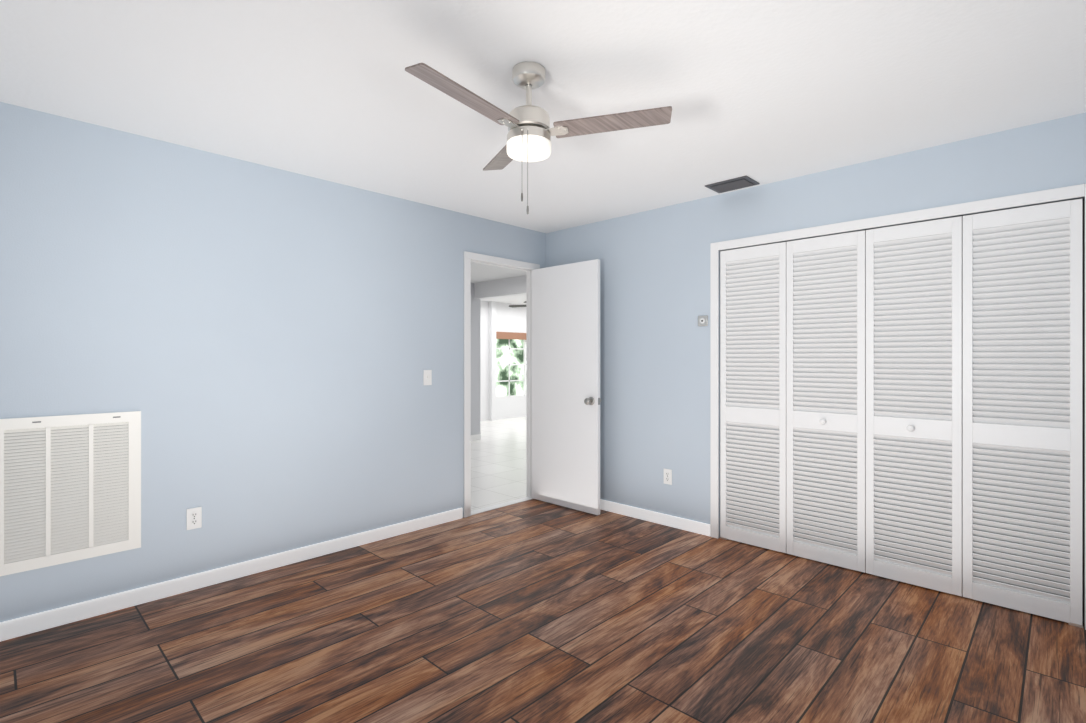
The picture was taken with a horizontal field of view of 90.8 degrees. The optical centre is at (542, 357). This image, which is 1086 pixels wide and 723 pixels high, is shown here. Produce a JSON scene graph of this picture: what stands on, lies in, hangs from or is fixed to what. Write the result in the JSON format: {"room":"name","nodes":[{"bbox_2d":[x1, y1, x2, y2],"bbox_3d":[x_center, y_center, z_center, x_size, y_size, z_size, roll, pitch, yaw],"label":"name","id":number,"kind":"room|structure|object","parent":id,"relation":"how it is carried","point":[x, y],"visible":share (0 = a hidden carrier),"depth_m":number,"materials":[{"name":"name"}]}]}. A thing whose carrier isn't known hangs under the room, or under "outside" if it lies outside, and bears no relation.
{"room":"empty bedroom","nodes":[
{"label":"empty bedroom","id":0,"kind":"room"},
{"bbox_2d":[0,102,545,621],"bbox_3d":[-1.499,0.060,3.474,0.085,2.440,4.540,0,0,44],"label":"wall","id":1,"kind":"structure","parent":0,"point":[273,333],"depth_m":3.09,"materials":[{"name":"blue paint"}]},
{"bbox_2d":[0,411,140,575],"bbox_3d":[-2.287,0.630,2.590,0.013,0.709,0.555,0,0,44],"label":"air vent","id":2,"kind":"object","parent":1,"relation":"in","point":[70,485],"visible":1,"depth_m":2.58,"materials":[{"name":"white metal"}]},
{"bbox_2d":[186,507,201,529],"bbox_3d":[-1.929,0.887,2.962,0.010,0.116,0.072,0,0,44],"label":"outlet","id":3,"kind":"object","parent":1,"relation":"attached to","point":[193,515],"visible":1,"depth_m":2.96,"materials":[{"name":"white plastic"}]},
{"bbox_2d":[0,508,462,641],"bbox_3d":[-1.803,1.238,3.089,0.014,0.085,3.325,0,0,44],"label":"baseboard","id":4,"kind":"structure","parent":1,"relation":"attached to","point":[33,623],"depth_m":2.97,"materials":[{"name":"white wood"}]},
{"bbox_2d":[423,370,431,384],"bbox_3d":[-0.870,0.148,4.050,0.016,0.116,0.072,0,0,44],"label":"light switch","id":5,"kind":"object","parent":1,"relation":"attached to","point":[427,374],"visible":1,"depth_m":4.05,"materials":[{"name":"white plastic"}]},
{"bbox_2d":[471,497,532,514],"bbox_3d":[-0.369,1.279,4.640,0.085,0.006,0.738,0,0,44],"label":"door sill","id":6,"kind":"object","parent":1,"relation":"attached to","point":[489,508],"depth_m":4.64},
{"bbox_2d":[464,251,539,517],"bbox_3d":[-0.369,0.212,4.640,0.117,2.136,0.862,0,0,44],"label":"door frame","id":7,"kind":"structure","parent":1,"relation":"attached to","point":[469,257],"depth_m":4.33,"materials":[{"name":"white wood"}]},
{"bbox_2d":[531,259,600,514],"bbox_3d":[0.177,0.235,4.596,0.772,2.065,0.175,0,0,44],"label":"door","id":8,"kind":"structure","parent":1,"relation":"in","point":[565,299],"depth_m":4.57,"materials":[{"name":"white wood"}]},
{"bbox_2d":[471,283,479,434],"bbox_3d":[-2.057,0.060,7.377,0.120,2.440,2.970,0,0,44],"label":"wall","id":9,"kind":"structure","parent":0,"point":[475,303],"depth_m":8.33,"materials":[{"name":"white paint"}]},
{"bbox_2d":[471,434,480,440],"bbox_3d":[-1.967,1.235,7.374,0.014,0.090,2.850,0,0,44],"label":"baseboard","id":10,"kind":"structure","parent":9,"relation":"attached to","point":[478,436],"depth_m":8.33,"materials":[{"name":"white wood"}]},
{"bbox_2d":[474,275,525,298],"bbox_3d":[-0.026,-1.040,7.393,3.015,0.240,0.120,0,0,44],"label":"header","id":11,"kind":"object","parent":9,"relation":"attached to","point":[512,286],"depth_m":7.89,"materials":[{"name":"white paint"}]},
{"bbox_2d":[480,301,488,420],"bbox_3d":[-1.718,0.060,10.457,0.120,2.440,1.925,0,0,44],"label":"wall","id":12,"kind":"structure","parent":0,"point":[484,305],"depth_m":10.91,"materials":[{"name":"white paint"}]},
{"bbox_2d":[489,301,495,420],"bbox_3d":[-1.039,0.060,11.000,0.100,2.440,0.120,0,0,44],"label":"wall pier","id":13,"kind":"object","parent":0,"point":[492,304],"depth_m":10.96,"materials":[{"name":"white paint"}]},
{"bbox_2d":[471,262,525,304],"bbox_3d":[-0.171,-1.210,8.523,5.035,0.100,7.240,0,0,44],"label":"ceiling","id":14,"kind":"structure","parent":0,"point":[479,272],"depth_m":7.53,"materials":[{"name":"white paint"}]},
{"bbox_2d":[509,301,525,307],"bbox_3d":[-0.003,-1.005,9.195,1.241,0.310,1.241,0,0,44],"label":"fan","id":15,"kind":"object","parent":14,"relation":"hanging from","point":[512,306],"depth_m":9.37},
{"bbox_2d":[496,396,525,419],"bbox_3d":[-0.413,1.056,11.804,0.120,0.448,1.825,0,0,44],"label":"wall","id":16,"kind":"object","parent":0,"point":[506,407],"depth_m":11.43,"materials":[{"name":"white paint"}]},
{"bbox_2d":[496,302,525,332],"bbox_3d":[-0.413,-0.852,11.804,0.120,0.617,1.825,0,0,44],"label":"wall","id":17,"kind":"structure","parent":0,"point":[508,319],"depth_m":11.43,"materials":[{"name":"white paint"}]},
{"bbox_2d":[496,332,525,397],"bbox_3d":[-0.392,0.144,11.783,0.180,1.425,1.845,0,0,44],"label":"window","id":18,"kind":"structure","parent":17,"relation":"in","point":[510,346],"depth_m":11.51,"materials":[{"name":"glass"}]},
{"bbox_2d":[0,0,1085,232],"bbox_3d":[0.202,-1.210,2.341,4.105,0.100,5.280,0,0,44],"label":"ceiling","id":19,"kind":"structure","parent":0,"point":[764,91],"depth_m":2.22,"materials":[{"name":"white paint"}]},
{"bbox_2d":[405,61,671,213],"bbox_3d":[-0.141,-0.857,2.107,1.005,0.607,0.930,0,0,44],"label":"fan","id":20,"kind":"object","parent":19,"relation":"hanging from","point":[529,135],"visible":1,"depth_m":2.09,"materials":[{"name":"wood"}]},
{"bbox_2d":[705,176,759,192],"bbox_3d":[1.262,-1.152,3.578,0.285,0.016,0.212,0,0,44],"label":"ceiling vent","id":21,"kind":"object","parent":19,"relation":"in","point":[744,181],"visible":1,"depth_m":3.55,"materials":[{"name":"grey metal"}]},
{"bbox_2d":[0,416,1085,722],"bbox_3d":[0.190,1.330,5.945,9.140,0.100,10.440,0,0,44],"label":"floor","id":22,"kind":"structure","parent":0,"point":[533,610],"depth_m":2.41,"materials":[{"name":"brown wood"}]},
{"bbox_2d":[710,184,1085,629],"bbox_3d":[1.942,0.230,3.206,1.943,2.101,0.136,0,0,44],"label":"closet frame","id":23,"kind":"object","parent":22,"relation":"on","point":[1075,191],"visible":0.77,"depth_m":3.33,"materials":[{"name":"white wood"}]},
{"bbox_2d":[546,112,1085,624],"bbox_3d":[1.513,0.060,3.632,4.020,2.440,0.120,0,0,44],"label":"wall","id":24,"kind":"structure","parent":0,"point":[655,263],"depth_m":3.96,"materials":[{"name":"blue paint"}]},
{"bbox_2d":[600,499,709,535],"bbox_3d":[0.617,1.238,4.408,1.625,0.085,0.014,0,0,44],"label":"baseboard","id":25,"kind":"structure","parent":24,"relation":"attached to","point":[647,515],"depth_m":4.14,"materials":[{"name":"white wood"}]},
{"bbox_2d":[664,468,671,484],"bbox_3d":[0.951,0.905,4.087,0.072,0.116,0.010,0,0,44],"label":"outlet","id":26,"kind":"object","parent":24,"relation":"attached to","point":[667,472],"visible":1,"depth_m":4.08,"materials":[{"name":"white plastic"}]},
{"bbox_2d":[698,316,707,325],"bbox_3d":[1.157,-0.269,3.884,0.075,0.075,0.015,0,0,44],"label":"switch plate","id":27,"kind":"object","parent":24,"relation":"attached to","point":[702,320],"visible":1,"depth_m":3.88,"materials":[{"name":"white plastic"}]},
{"bbox_2d":[720,199,1083,627],"bbox_3d":[1.910,0.260,3.173,1.823,2.039,0.071,0,0,44],"label":"closet","id":28,"kind":"object","parent":24,"relation":"in","point":[904,403],"depth_m":2.99,"materials":[{"name":"white wood"}]}
]}

